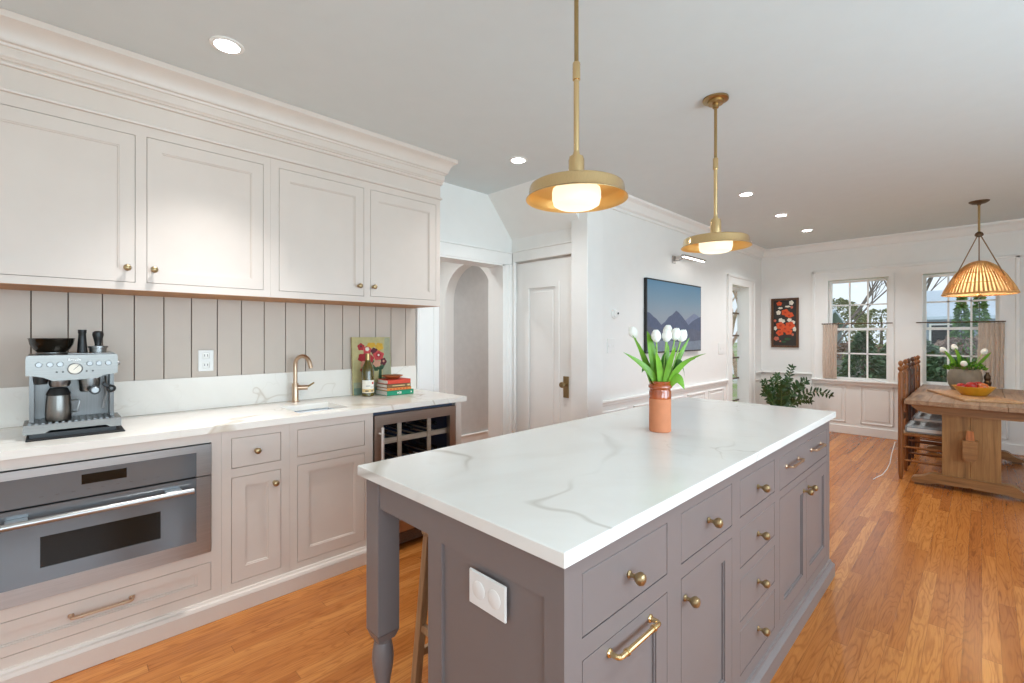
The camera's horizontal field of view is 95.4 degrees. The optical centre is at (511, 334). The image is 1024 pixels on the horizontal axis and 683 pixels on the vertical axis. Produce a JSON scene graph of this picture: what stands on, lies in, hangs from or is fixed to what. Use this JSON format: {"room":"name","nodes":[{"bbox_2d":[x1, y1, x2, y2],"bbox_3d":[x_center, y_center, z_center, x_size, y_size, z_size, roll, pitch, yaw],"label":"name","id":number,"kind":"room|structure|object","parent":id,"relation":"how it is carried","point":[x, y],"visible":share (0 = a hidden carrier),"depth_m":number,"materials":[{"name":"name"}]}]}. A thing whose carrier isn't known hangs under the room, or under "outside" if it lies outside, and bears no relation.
{"room":"kitchen","nodes":[
{"label":"kitchen","id":0,"kind":"room"},
{"bbox_2d":[415,182,511,365],"bbox_3d":[-1.894,0.028,2.734,5.160,2.630,0.170,0,0,-45],"label":"wall","id":1,"kind":"structure","parent":0,"point":[467,216],"depth_m":4.13,"materials":[{"name":"white paint"}]},
{"bbox_2d":[0,91,269,300],"bbox_3d":[-1.877,-0.604,2.331,1.140,0.786,0.419,0,0,-45],"label":"upper cabinet","id":2,"kind":"object","parent":1,"relation":"attached to","point":[90,203],"visible":1,"depth_m":2.17,"materials":[{"name":"beige paint"}]},
{"bbox_2d":[198,350,213,370],"bbox_3d":[-1.775,0.148,2.703,0.077,0.123,0.012,0,0,-45],"label":"wall outlet","id":3,"kind":"object","parent":1,"relation":"attached to","point":[205,357],"visible":1,"depth_m":2.70,"materials":[{"name":"white plastic"}]},
{"bbox_2d":[0,289,414,387],"bbox_3d":[-1.600,0.015,2.896,2.330,0.495,0.014,0,0,-45],"label":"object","id":4,"kind":"structure","parent":1,"relation":"attached to","point":[152,337],"depth_m":2.66,"materials":[{"name":"paint"}]},
{"bbox_2d":[0,366,415,427],"bbox_3d":[-1.597,0.336,2.893,2.330,0.186,0.022,0,0,-45],"label":"backsplash","id":5,"kind":"structure","parent":1,"relation":"attached to","point":[139,397],"depth_m":2.70,"materials":[{"name":"stone"}]},
{"bbox_2d":[0,8,457,199],"bbox_3d":[-1.412,-1.139,2.755,2.397,0.293,0.471,0,0,-45],"label":"crown molding","id":6,"kind":"structure","parent":1,"relation":"attached to","point":[42,61],"depth_m":2.32,"materials":[{"name":"beige paint"}]},
{"bbox_2d":[253,158,439,307],"bbox_3d":[-1.059,-0.604,3.141,1.162,0.786,0.419,0,0,-45],"label":"upper cabinet","id":7,"kind":"object","parent":1,"relation":"attached to","point":[335,239],"visible":0.97,"depth_m":2.95,"materials":[{"name":"beige paint"}]},
{"bbox_2d":[416,240,512,437],"bbox_3d":[-0.451,0.277,4.151,1.075,2.132,0.220,0,0,-45],"label":"trim opening","id":8,"kind":"structure","parent":1,"relation":"attached to","point":[498,263],"depth_m":4.40,"materials":[{"name":"wood"}]},
{"bbox_2d":[454,266,487,434],"bbox_3d":[-0.090,0.028,6.128,1.900,2.630,0.270,0,0,-45],"label":"arched doorway","id":9,"kind":"structure","parent":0,"point":[471,291],"depth_m":5.56,"materials":[{"name":"grey paint"}]},
{"bbox_2d":[461,430,487,443],"bbox_3d":[-0.040,1.256,5.970,1.750,0.175,0.025,0,0,-45],"label":"baseboard","id":10,"kind":"structure","parent":9,"relation":"attached to","point":[471,437],"depth_m":5.56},
{"bbox_2d":[439,228,570,393],"bbox_3d":[-0.167,0.028,4.756,0.140,2.630,2.110,0,0,-45],"label":"wall","id":11,"kind":"structure","parent":0,"point":[450,273],"depth_m":5.29,"materials":[{"name":"white paint"}]},
{"bbox_2d":[512,241,570,432],"bbox_3d":[0.263,0.272,4.202,0.030,2.142,0.718,0,0,-45],"label":"door frame","id":12,"kind":"structure","parent":11,"relation":"in","point":[563,248],"depth_m":4.43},
{"bbox_2d":[516,256,570,431],"bbox_3d":[0.260,0.328,4.223,0.115,2.006,0.683,0,0,-45],"label":"door","id":13,"kind":"structure","parent":12,"relation":"attached to","point":[543,288],"depth_m":4.23,"materials":[{"name":"white wood"}]},
{"bbox_2d":[0,0,1023,248],"bbox_3d":[1.345,-1.337,2.812,9.870,0.100,7.000,0,0,-45],"label":"ceiling","id":14,"kind":"structure","parent":0,"point":[846,119],"depth_m":2.39,"materials":[{"name":"paint"}]},
{"bbox_2d":[209,35,244,54],"bbox_3d":[-1.265,-1.284,2.069,0.136,0.006,0.136,0,0,-45],"label":"recessed light","id":15,"kind":"object","parent":14,"relation":"in","point":[227,45],"visible":1,"depth_m":2.06,"materials":[{"name":"white"}]},
{"bbox_2d":[526,0,627,212],"bbox_3d":[0.228,-0.867,1.648,0.357,0.840,0.357,0,0,-45],"label":"pendant lamp","id":16,"kind":"object","parent":14,"relation":"hanging from","point":[577,189],"visible":1,"depth_m":1.62,"materials":[{"name":"gold metal"}]},
{"bbox_2d":[568,150,583,170],"bbox_3d":[0.228,-0.592,1.648,0.056,0.130,0.056,0,0,-45],"label":"socket","id":17,"kind":"object","parent":16,"relation":"attached to","point":[576,161],"depth_m":1.62,"materials":[{"name":"gold metal"}]},
{"bbox_2d":[681,93,751,253],"bbox_3d":[1.109,-0.867,2.539,0.357,0.840,0.357,0,0,-45],"label":"pendant lamp","id":18,"kind":"object","parent":14,"relation":"hanging from","point":[716,241],"visible":1,"depth_m":2.51,"materials":[{"name":"gold metal"}]},
{"bbox_2d":[710,215,720,232],"bbox_3d":[1.109,-0.592,2.539,0.056,0.130,0.056,0,0,-45],"label":"socket","id":19,"kind":"object","parent":18,"relation":"attached to","point":[715,223],"depth_m":2.52,"materials":[{"name":"gold metal"}]},
{"bbox_2d":[941,199,1020,296],"bbox_3d":[4.495,-0.826,4.485,0.541,0.922,0.541,0,0,4],"label":"pendant","id":20,"kind":"object","parent":14,"relation":"hanging from","point":[979,278],"visible":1,"depth_m":4.39,"materials":[{"name":"brown wicker"}]},
{"bbox_2d":[488,179,578,239],"bbox_3d":[0.180,-1.101,4.086,0.310,0.373,0.830,0,0,-45],"label":"ceiling","id":21,"kind":"structure","parent":0,"point":[520,220],"depth_m":4.16,"materials":[{"name":"white paint"}]},
{"bbox_2d":[50,431,1023,682],"bbox_3d":[1.345,1.368,2.812,9.870,0.050,7.000,0,0,-45],"label":"floor","id":22,"kind":"structure","parent":0,"point":[927,586],"depth_m":2.26,"materials":[{"name":"brown wood"}]},
{"bbox_2d":[0,432,220,670],"bbox_3d":[-1.893,0.857,2.138,0.845,0.792,0.638,0,0,-45],"label":"base cabinet","id":23,"kind":"object","parent":22,"relation":"on","point":[29,631],"visible":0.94,"depth_m":1.95,"materials":[{"name":"beige paint"}]},
{"bbox_2d":[0,443,210,609],"bbox_3d":[-1.855,0.764,2.098,0.756,0.506,0.608,0,0,-45],"label":"oven","id":24,"kind":"object","parent":23,"relation":"in","point":[68,526],"visible":1,"depth_m":1.91,"materials":[{"name":"grey metal"}]},
{"bbox_2d":[0,389,466,460],"bbox_3d":[-1.374,0.445,2.672,2.334,0.032,0.650,0,0,-45],"label":"countertop","id":25,"kind":"structure","parent":23,"relation":"on","point":[170,425],"depth_m":2.37,"materials":[{"name":"stone"}]},
{"bbox_2d":[25,425,124,441],"bbox_3d":[-1.959,0.426,2.095,0.308,0.005,0.365,0,0,-45],"label":"mat","id":26,"kind":"object","parent":25,"relation":"on","point":[119,428],"visible":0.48,"depth_m":1.97,"materials":[{"name":"black rubber"}]},
{"bbox_2d":[23,338,121,438],"bbox_3d":[-1.969,0.219,2.094,0.307,0.410,0.373,0,0,-45],"label":"espresso machine","id":27,"kind":"object","parent":26,"relation":"on","point":[89,377],"visible":1,"depth_m":2.02,"materials":[{"name":"metal"}]},
{"bbox_2d":[33,377,47,384],"bbox_3d":[-1.991,0.191,1.969,0.048,0.035,0.047,0,0,-45],"label":"outlet","id":28,"kind":"object","parent":27,"relation":"attached to","point":[36,380],"depth_m":1.95,"materials":[{"name":"black plastic"}]},
{"bbox_2d":[45,387,80,421],"bbox_3d":[-1.941,0.295,2.009,0.082,0.140,0.101,0,0,27],"label":"milk pitcher","id":29,"kind":"object","parent":27,"relation":"on","point":[58,407],"visible":1,"depth_m":1.97,"materials":[{"name":"metal"}]},
{"bbox_2d":[23,412,121,434],"bbox_3d":[-1.927,0.387,2.050,0.306,0.036,0.185,0,0,-45],"label":"drip tray","id":30,"kind":"object","parent":27,"relation":"on","point":[81,422],"depth_m":2.01,"materials":[{"name":"metal"}]},
{"bbox_2d":[77,330,87,352],"bbox_3d":[-1.954,0.028,2.119,0.038,0.104,0.037,0,0,-45],"label":"tool","id":31,"kind":"object","parent":27,"relation":"on","point":[82,341],"visible":1,"depth_m":2.11,"materials":[{"name":"black plastic"}]},
{"bbox_2d":[88,331,107,352],"bbox_3d":[-1.915,0.030,2.156,0.072,0.099,0.072,0,0,-45],"label":"tamper","id":32,"kind":"object","parent":27,"relation":"on","point":[98,336],"visible":0.98,"depth_m":2.14,"materials":[{"name":"metal"}]},
{"bbox_2d":[291,354,313,401],"bbox_3d":[-1.342,0.276,2.984,0.143,0.306,0.090,0,0,-10],"label":"tap","id":33,"kind":"object","parent":25,"relation":"on","point":[296,387],"visible":1,"depth_m":2.98,"materials":[{"name":"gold metal"}]},
{"bbox_2d":[361,353,373,396],"bbox_3d":[-1.015,0.279,3.281,0.086,0.299,0.086,0,0,-45],"label":"wine bottle","id":34,"kind":"object","parent":25,"relation":"on","point":[367,374],"visible":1,"depth_m":3.25,"materials":[{"name":"green glass"}]},
{"bbox_2d":[351,337,390,395],"bbox_3d":[-1.026,0.222,3.412,0.303,0.412,0.042,0,0,-45],"label":"canvas painting","id":35,"kind":"object","parent":25,"relation":"on","point":[378,348],"visible":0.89,"depth_m":3.41,"materials":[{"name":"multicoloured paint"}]},
{"bbox_2d":[375,388,413,395],"bbox_3d":[-0.856,0.411,3.398,0.216,0.034,0.169,0,0,-45],"label":"book","id":36,"kind":"object","parent":25,"relation":"on","point":[406,391],"visible":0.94,"depth_m":3.33,"materials":[{"name":"green paper"}]},
{"bbox_2d":[377,386,410,390],"bbox_3d":[-0.858,0.384,3.388,0.196,0.020,0.151,0,0,-45],"label":"book","id":37,"kind":"object","parent":36,"relation":"on","point":[406,387],"visible":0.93,"depth_m":3.33,"materials":[{"name":"orange paper"}]},
{"bbox_2d":[376,383,410,387],"bbox_3d":[-0.862,0.360,3.388,0.193,0.026,0.155,0,0,-45],"label":"book","id":38,"kind":"object","parent":37,"relation":"on","point":[378,384],"visible":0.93,"depth_m":3.33,"materials":[{"name":"brown paper"}]},
{"bbox_2d":[378,377,410,383],"bbox_3d":[-0.857,0.332,3.385,0.187,0.030,0.146,0,0,-45],"label":"book","id":39,"kind":"object","parent":38,"relation":"on","point":[399,380],"visible":0.98,"depth_m":3.33,"materials":[{"name":"red paper"}]},
{"bbox_2d":[0,546,365,682],"bbox_3d":[-1.401,1.294,2.202,1.634,0.097,0.031,0,0,-45],"label":"baseboard","id":40,"kind":"structure","parent":22,"relation":"on","point":[54,666],"depth_m":2.07,"materials":[{"name":"beige paint"}]},
{"bbox_2d":[221,424,289,594],"bbox_3d":[-1.478,0.857,2.542,0.312,0.792,0.648,0,0,-45],"label":"base cabinet","id":41,"kind":"object","parent":22,"relation":"on","point":[255,462],"visible":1,"depth_m":2.34,"materials":[{"name":"beige paint"}]},
{"bbox_2d":[290,413,372,571],"bbox_3d":[-1.213,0.857,2.835,0.476,0.792,0.605,0,0,-45],"label":"base cabinet","id":42,"kind":"object","parent":22,"relation":"on","point":[328,493],"visible":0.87,"depth_m":2.60,"materials":[{"name":"beige paint"}]},
{"bbox_2d":[373,403,455,543],"bbox_3d":[-0.793,0.898,3.188,0.608,0.846,0.635,0,0,-45],"label":"wine cooler","id":43,"kind":"object","parent":22,"relation":"on","point":[443,434],"visible":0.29,"depth_m":3.06,"materials":[{"name":"metal"}]},
{"bbox_2d":[384,442,412,453],"bbox_3d":[-0.763,0.772,3.171,0.074,0.074,0.298,0,0,-45],"label":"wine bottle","id":44,"kind":"object","parent":43,"relation":"on","point":[392,447],"visible":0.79,"depth_m":3.16,"materials":[{"name":"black glass"}]},
{"bbox_2d":[384,444,426,457],"bbox_3d":[-0.812,0.826,3.208,0.565,0.034,0.480,0,0,-45],"label":"shelf","id":45,"kind":"object","parent":43,"relation":"attached to","point":[416,448],"depth_m":3.36,"materials":[{"name":"brown wood"}]},
{"bbox_2d":[399,528,422,543],"bbox_3d":[-0.635,1.282,3.029,0.608,0.078,0.024,0,0,-45],"label":"grille","id":46,"kind":"object","parent":43,"relation":"attached to","point":[413,533],"depth_m":2.99,"materials":[{"name":"wood"}]},
{"bbox_2d":[384,423,446,443],"bbox_3d":[-0.812,0.661,3.208,0.565,0.034,0.480,0,0,-45],"label":"shelf","id":47,"kind":"object","parent":43,"relation":"attached to","point":[441,428],"depth_m":3.12,"materials":[{"name":"brown wood"}]},
{"bbox_2d":[408,438,436,448],"bbox_3d":[-0.628,0.772,3.304,0.074,0.074,0.298,0,0,-45],"label":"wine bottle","id":48,"kind":"object","parent":43,"relation":"on","point":[421,443],"visible":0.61,"depth_m":3.29,"materials":[{"name":"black glass"}]},
{"bbox_2d":[409,419,436,425],"bbox_3d":[-0.628,0.607,3.304,0.074,0.074,0.298,0,0,-45],"label":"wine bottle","id":49,"kind":"object","parent":43,"relation":"on","point":[423,422],"visible":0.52,"depth_m":3.27,"materials":[{"name":"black glass"}]},
{"bbox_2d":[411,531,427,682],"bbox_3d":[-0.106,1.010,1.690,0.399,0.665,0.359,0,0,-45],"label":"wooden stool","id":50,"kind":"object","parent":22,"relation":"on","point":[420,649],"visible":0.12,"depth_m":1.66,"materials":[{"name":"brown wood"}]},
{"bbox_2d":[452,402,460,444],"bbox_3d":[-0.585,0.902,3.458,0.053,0.882,0.605,0,0,-45],"label":"end panel","id":51,"kind":"object","parent":22,"relation":"on","point":[458,404],"visible":0.08,"depth_m":3.24,"materials":[{"name":"beige paint"}]},
{"bbox_2d":[366,421,834,682],"bbox_3d":[0.660,0.902,2.058,2.390,0.882,0.882,0,0,-45],"label":"kitchen island","id":52,"kind":"object","parent":22,"relation":"on","point":[720,586],"visible":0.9,"depth_m":1.32,"materials":[{"name":"grey paint"}]},
{"bbox_2d":[469,567,506,623],"bbox_3d":[-0.059,0.619,1.111,0.009,0.085,0.131,0,0,-45],"label":"outlet plate","id":53,"kind":"object","parent":52,"relation":"attached to","point":[486,593],"visible":1,"depth_m":1.10,"materials":[{"name":"white plastic"}]},
{"bbox_2d":[473,581,484,599],"bbox_3d":[-0.081,0.618,1.128,0.002,0.043,0.043,0,0,-45],"label":"socket","id":54,"kind":"object","parent":53,"relation":"attached to","point":[478,586],"depth_m":1.13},
{"bbox_2d":[488,590,499,608],"bbox_3d":[-0.043,0.618,1.089,0.002,0.043,0.043,0,0,-45],"label":"socket","id":55,"kind":"object","parent":53,"relation":"attached to","point":[493,595],"depth_m":1.09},
{"bbox_2d":[358,397,835,568],"bbox_3d":[0.653,0.445,2.073,2.410,0.032,0.870,0,0,-45],"label":"island countertop","id":56,"kind":"structure","parent":52,"relation":"on","point":[559,494],"depth_m":1.49,"materials":[{"name":"white stone"}]},
{"bbox_2d":[648,381,671,432],"bbox_3d":[0.662,0.317,2.082,0.102,0.224,0.102,0,0,-45],"label":"terracotta vase","id":57,"kind":"object","parent":56,"relation":"on","point":[659,392],"visible":0.94,"depth_m":2.04,"materials":[{"name":"orange ceramic"}]},
{"bbox_2d":[628,327,649,382],"bbox_3d":[0.588,0.099,2.122,0.047,0.275,0.121,0,0,-45],"label":"tulip","id":58,"kind":"object","parent":57,"relation":"in","point":[632,331],"visible":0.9,"depth_m":2.12,"materials":[{"name":"white plant"}]},
{"bbox_2d":[623,330,660,381],"bbox_3d":[0.574,0.107,2.059,0.175,0.261,0.045,0,0,-2],"label":"tulip","id":59,"kind":"object","parent":57,"relation":"in","point":[655,336],"visible":0.88,"depth_m":2.06,"materials":[{"name":"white plant"}]},
{"bbox_2d":[642,329,675,383],"bbox_3d":[0.642,0.106,2.046,0.138,0.263,0.059,0,0,-5],"label":"tulip","id":60,"kind":"object","parent":57,"relation":"in","point":[663,369],"visible":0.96,"depth_m":2.05,"materials":[{"name":"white plant"}]},
{"bbox_2d":[670,329,693,388],"bbox_3d":[0.756,0.108,2.095,0.132,0.265,0.085,0,0,-45],"label":"tulip","id":61,"kind":"object","parent":57,"relation":"in","point":[677,378],"visible":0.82,"depth_m":2.07,"materials":[{"name":"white plant"}]},
{"bbox_2d":[668,328,703,381],"bbox_3d":[0.766,0.103,2.070,0.173,0.270,0.060,0,0,7],"label":"tulip","id":62,"kind":"object","parent":57,"relation":"in","point":[678,366],"visible":0.84,"depth_m":2.06,"materials":[{"name":"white plant"}]},
{"bbox_2d":[760,364,833,407],"bbox_3d":[3.931,0.869,6.423,1.012,0.946,0.323,0,0,13],"label":"potted plant","id":63,"kind":"object","parent":22,"relation":"on","point":[782,397],"visible":0.86,"depth_m":6.45,"materials":[{"name":"plant"}]},
{"bbox_2d":[907,357,941,464],"bbox_3d":[4.381,0.791,4.814,0.428,1.104,0.449,0,0,-45],"label":"chair","id":64,"kind":"object","parent":22,"relation":"on","point":[911,369],"visible":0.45,"depth_m":4.97,"materials":[{"name":"brown wood"}]},
{"bbox_2d":[912,412,941,422],"bbox_3d":[4.394,0.872,4.800,0.380,0.068,0.390,0,0,-45],"label":"seat cushion","id":65,"kind":"object","parent":64,"relation":"on","point":[925,417],"visible":0.48,"depth_m":4.77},
{"bbox_2d":[914,355,941,452],"bbox_3d":[4.821,0.791,5.250,0.428,1.104,0.449,0,0,-45],"label":"chair","id":66,"kind":"object","parent":22,"relation":"on","point":[917,361],"visible":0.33,"depth_m":5.25,"materials":[{"name":"brown wood"}]},
{"bbox_2d":[898,359,962,488],"bbox_3d":[3.912,0.791,4.349,0.428,1.104,0.449,0,0,-45],"label":"chair","id":67,"kind":"object","parent":22,"relation":"on","point":[903,439],"visible":0.62,"depth_m":4.35,"materials":[{"name":"brown wood"}]},
{"bbox_2d":[905,420,941,435],"bbox_3d":[3.925,0.872,4.335,0.380,0.068,0.390,0,0,-45],"label":"seat cushion","id":68,"kind":"object","parent":67,"relation":"on","point":[920,427],"visible":0.57,"depth_m":4.28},
{"bbox_2d":[904,384,1023,501],"bbox_3d":[4.474,0.963,4.564,1.900,0.760,0.806,0,0,-45],"label":"dining table","id":69,"kind":"object","parent":22,"relation":"on","point":[971,431],"visible":0.84,"depth_m":3.97,"materials":[{"name":"brown wood"}]},
{"bbox_2d":[947,367,982,389],"bbox_3d":[4.780,0.459,4.922,0.276,0.247,0.276,0,0,-45],"label":"pot","id":70,"kind":"object","parent":69,"relation":"on","point":[954,376],"visible":0.62,"depth_m":4.84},
{"bbox_2d":[943,356,988,370],"bbox_3d":[4.788,0.293,4.928,0.360,0.155,0.359,0,0,-45],"label":"greenery","id":71,"kind":"object","parent":70,"relation":"in","point":[970,364],"visible":0.82,"depth_m":4.87,"materials":[{"name":"green plant"}]},
{"bbox_2d":[927,389,1022,403],"bbox_3d":[4.313,0.573,4.390,0.380,0.020,0.870,0,0,26],"label":"serving board","id":72,"kind":"object","parent":69,"relation":"on","point":[955,394],"visible":0.79,"depth_m":4.19,"materials":[{"name":"brown wood"}]},
{"bbox_2d":[952,384,996,395],"bbox_3d":[4.322,0.520,4.362,0.304,0.083,0.304,0,0,-45],"label":"fruit bowl","id":73,"kind":"object","parent":72,"relation":"on","point":[971,391],"visible":0.89,"depth_m":4.28,"materials":[{"name":"ceramic"}]},
{"bbox_2d":[571,210,602,420],"bbox_3d":[0.636,0.028,3.946,0.220,2.630,0.170,0,0,-45],"label":"wall pier","id":74,"kind":"object","parent":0,"point":[586,231],"visible":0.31,"depth_m":3.87,"materials":[{"name":"paint"}]},
{"bbox_2d":[603,208,760,412],"bbox_3d":[2.234,0.028,5.665,4.590,2.630,0.150,0,0,-45],"label":"wall","id":75,"kind":"structure","parent":0,"point":[635,249],"depth_m":4.70,"materials":[{"name":"white paint"}]},
{"bbox_2d":[644,277,700,353],"bbox_3d":[1.775,-0.194,5.076,1.268,0.757,0.034,0,0,-45],"label":"picture","id":76,"kind":"object","parent":75,"relation":"attached to","point":[677,305],"visible":0.71,"depth_m":5.00,"materials":[{"name":"blue paper"}]},
{"bbox_2d":[603,379,760,413],"bbox_3d":[2.273,0.923,5.590,4.260,0.520,0.012,0,0,-45],"label":"trim","id":77,"kind":"structure","parent":75,"relation":"attached to","point":[718,395],"depth_m":5.84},
{"bbox_2d":[603,371,762,405],"bbox_3d":[2.273,0.588,5.576,4.360,0.090,0.030,0,0,-45],"label":"trim","id":78,"kind":"structure","parent":75,"relation":"attached to","point":[697,386],"depth_m":5.01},
{"bbox_2d":[610,194,765,259],"bbox_3d":[2.290,-1.217,5.545,4.380,0.140,0.100,0,0,-45],"label":"crown molding","id":79,"kind":"structure","parent":75,"relation":"attached to","point":[636,207],"depth_m":4.89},
{"bbox_2d":[672,254,705,263],"bbox_3d":[1.944,-0.822,5.141,0.520,0.080,0.184,0,0,-45],"label":"picture light","id":80,"kind":"object","parent":75,"relation":"attached to","point":[674,260],"visible":1,"depth_m":5.06,"materials":[{"name":"metal"}]},
{"bbox_2d":[680,254,705,261],"bbox_3d":[1.988,-0.842,5.097,0.520,0.026,0.060,0,0,-45],"label":"hood","id":81,"kind":"object","parent":80,"relation":"attached to","point":[683,255],"depth_m":5.04,"materials":[{"name":"metal"}]},
{"bbox_2d":[727,273,755,403],"bbox_3d":[3.170,0.266,6.546,1.030,2.155,0.143,0,0,-45],"label":"door frame","id":82,"kind":"structure","parent":75,"relation":"in","point":[747,286],"depth_m":6.73,"materials":[{"name":"wood"}]},
{"bbox_2d":[733,287,739,401],"bbox_3d":[3.092,0.319,6.596,0.716,2.038,0.034,0,0,-45],"label":"door","id":83,"kind":"structure","parent":82,"relation":"attached to","point":[734,288],"depth_m":6.81,"materials":[{"name":"white wood"}]},
{"bbox_2d":[761,232,1023,444],"bbox_3d":[5.509,0.028,5.515,0.150,2.630,4.675,0,0,-45],"label":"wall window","id":84,"kind":"structure","parent":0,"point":[787,277],"depth_m":6.38,"materials":[{"name":"white paint"}]},
{"bbox_2d":[771,298,798,347],"bbox_3d":[4.029,-0.179,6.881,0.027,0.725,0.360,0,0,-45],"label":"framed picture","id":85,"kind":"object","parent":84,"relation":"attached to","point":[784,311],"visible":1,"depth_m":6.88,"materials":[{"name":"brown wood"}]},
{"bbox_2d":[829,278,888,381],"bbox_3d":[4.701,-0.070,6.322,0.070,1.357,0.670,0,0,-45],"label":"window","id":86,"kind":"structure","parent":84,"relation":"attached to","point":[831,305],"depth_m":6.26,"materials":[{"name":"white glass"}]},
{"bbox_2d":[767,380,1007,439],"bbox_3d":[4.950,0.933,5.964,0.012,0.510,3.100,0,0,-45],"label":"wainscoting","id":87,"kind":"structure","parent":84,"relation":"attached to","point":[876,402],"depth_m":6.20,"materials":[{"name":"wood"}]},
{"bbox_2d":[762,218,1023,259],"bbox_3d":[5.420,-1.217,5.427,0.100,0.140,4.675,0,0,-45],"label":"crown molding","id":88,"kind":"structure","parent":84,"relation":"attached to","point":[1015,225],"depth_m":5.91,"materials":[{"name":"wood"}]},
{"bbox_2d":[811,254,1020,389],"bbox_3d":[4.973,-0.112,5.917,0.085,1.580,2.020,0,0,-45],"label":"window surround","id":89,"kind":"object","parent":84,"relation":"attached to","point":[905,280],"visible":0.74,"depth_m":5.91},
{"bbox_2d":[823,322,892,324],"bbox_3d":[4.605,-0.151,6.243,0.041,0.026,0.773,0,0,-45],"label":"curtain rod","id":90,"kind":"object","parent":89,"relation":"attached to","point":[890,322],"visible":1,"depth_m":6.22,"materials":[{"name":"brown metal"}]},
{"bbox_2d":[822,325,836,378],"bbox_3d":[4.394,0.229,6.444,0.033,0.744,0.173,0,0,-45],"label":"cafe curtain","id":91,"kind":"object","parent":90,"relation":"hanging from","point":[829,350],"visible":1,"depth_m":6.45,"materials":[{"name":"fabric"}]},
{"bbox_2d":[916,321,1005,322],"bbox_3d":[5.307,-0.151,5.535,0.041,0.026,0.768,0,0,-45],"label":"curtain rod","id":92,"kind":"object","parent":89,"relation":"attached to","point":[957,321],"visible":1,"depth_m":5.51,"materials":[{"name":"brown metal"}]},
{"bbox_2d":[977,322,1004,387],"bbox_3d":[5.489,0.229,5.341,0.033,0.744,0.221,0,0,-45],"label":"cafe curtain","id":93,"kind":"object","parent":92,"relation":"hanging from","point":[991,336],"visible":0.78,"depth_m":5.33,"materials":[{"name":"fabric"}]},
{"bbox_2d":[829,423,1023,455],"bbox_3d":[5.450,1.288,5.456,0.018,0.110,4.675,0,0,-45],"label":"baseboard","id":94,"kind":"structure","parent":84,"relation":"attached to","point":[880,433],"depth_m":6.11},
{"bbox_2d":[923,273,998,384],"bbox_3d":[5.398,-0.070,5.620,0.070,1.357,0.670,0,0,-45],"label":"window","id":95,"kind":"structure","parent":84,"relation":"attached to","point":[925,277],"depth_m":5.70,"materials":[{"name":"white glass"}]},
{"label":"outside","id":96,"kind":"structure","parent":0,"visible":0},
{"bbox_2d":[733,343,884,401],"bbox_3d":[24.916,1.913,38.784,150.000,0.100,160.000,0,0,-45],"label":"ground","id":97,"kind":"structure","parent":96,"point":[735,344],"depth_m":19.51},
{"bbox_2d":[733,291,736,375],"bbox_3d":[9.394,-1.949,20.870,5.468,7.656,7.192,0,0,-45],"label":"bare tree","id":98,"kind":"object","parent":97,"relation":"on","point":[734,292],"visible":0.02,"depth_m":20.93,"materials":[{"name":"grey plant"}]},
{"bbox_2d":[833,309,847,358],"bbox_3d":[20.009,0.068,32.370,8.700,3.550,4.100,0,0,-45],"label":"house","id":99,"kind":"structure","parent":97,"relation":"on","point":[836,317],"depth_m":32.73,"materials":[{"name":"grey"}]},
{"bbox_2d":[833,297,872,355],"bbox_3d":[27.583,-0.571,40.303,5.964,5.199,6.007,0,0,-45],"label":"leafy tree","id":100,"kind":"object","parent":97,"relation":"on","point":[840,300],"visible":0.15,"depth_m":38.85,"materials":[{"name":"green plant"}]},
{"bbox_2d":[837,341,883,372],"bbox_3d":[10.838,1.048,14.627,2.066,1.733,2.075,0,0,-45],"label":"hedge","id":101,"kind":"object","parent":97,"relation":"on","point":[844,346],"visible":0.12,"depth_m":14.54,"materials":[{"name":"grey plant"}]},
{"bbox_2d":[838,330,885,378],"bbox_3d":[6.677,0.941,8.868,1.426,2.058,1.442,0,0,0],"label":"evergreen shrub","id":102,"kind":"object","parent":97,"relation":"on","point":[876,364],"visible":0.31,"depth_m":8.77,"materials":[{"name":"green plant"}]},
{"bbox_2d":[837,278,886,344],"bbox_3d":[17.023,-4.251,25.742,12.229,12.246,10.664,0,0,24],"label":"bare tree","id":103,"kind":"object","parent":97,"relation":"on","point":[871,292],"visible":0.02,"depth_m":24.22,"materials":[{"name":"grey plant"}]},
{"bbox_2d":[858,308,886,351],"bbox_3d":[37.553,-0.342,47.348,4.434,4.774,4.514,0,0,-45],"label":"leafy tree","id":104,"kind":"object","parent":97,"relation":"on","point":[871,312],"visible":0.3,"depth_m":47.21,"materials":[{"name":"green plant"}]},
{"bbox_2d":[871,339,945,380],"bbox_3d":[8.208,0.997,9.609,1.507,1.870,1.561,0,0,-45],"label":"evergreen shrub","id":105,"kind":"object","parent":97,"relation":"on","point":[931,348],"visible":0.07,"depth_m":9.35,"materials":[{"name":"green plant"}]},
{"bbox_2d":[926,353,973,381],"bbox_3d":[7.444,1.142,7.983,1.257,1.633,1.254,0,0,-45],"label":"evergreen shrub","id":106,"kind":"object","parent":97,"relation":"on","point":[935,370],"visible":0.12,"depth_m":7.91,"materials":[{"name":"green plant"}]},
{"bbox_2d":[927,335,977,363],"bbox_3d":[12.004,0.974,12.323,2.164,1.945,2.164,0,0,-45],"label":"hedge","id":107,"kind":"object","parent":97,"relation":"on","point":[943,343],"visible":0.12,"depth_m":12.26,"materials":[{"name":"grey plant"}]},
{"bbox_2d":[926,290,994,351],"bbox_3d":[26.055,-0.507,24.142,9.700,4.700,7.500,0,0,-45],"label":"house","id":108,"kind":"structure","parent":97,"relation":"on","point":[936,312],"depth_m":23.04,"materials":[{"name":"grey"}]},
{"bbox_2d":[949,297,976,362],"bbox_3d":[13.598,0.380,14.100,0.927,3.144,0.952,0,0,-21],"label":"cypress","id":109,"kind":"object","parent":97,"relation":"on","point":[960,306],"visible":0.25,"depth_m":14.04,"materials":[{"name":"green plant"}]},
{"bbox_2d":[966,296,991,357],"bbox_3d":[15.322,0.183,15.239,1.048,3.593,1.040,0,0,-45],"label":"cypress","id":110,"kind":"object","parent":97,"relation":"on","point":[984,313],"visible":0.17,"depth_m":15.17,"materials":[{"name":"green plant"}]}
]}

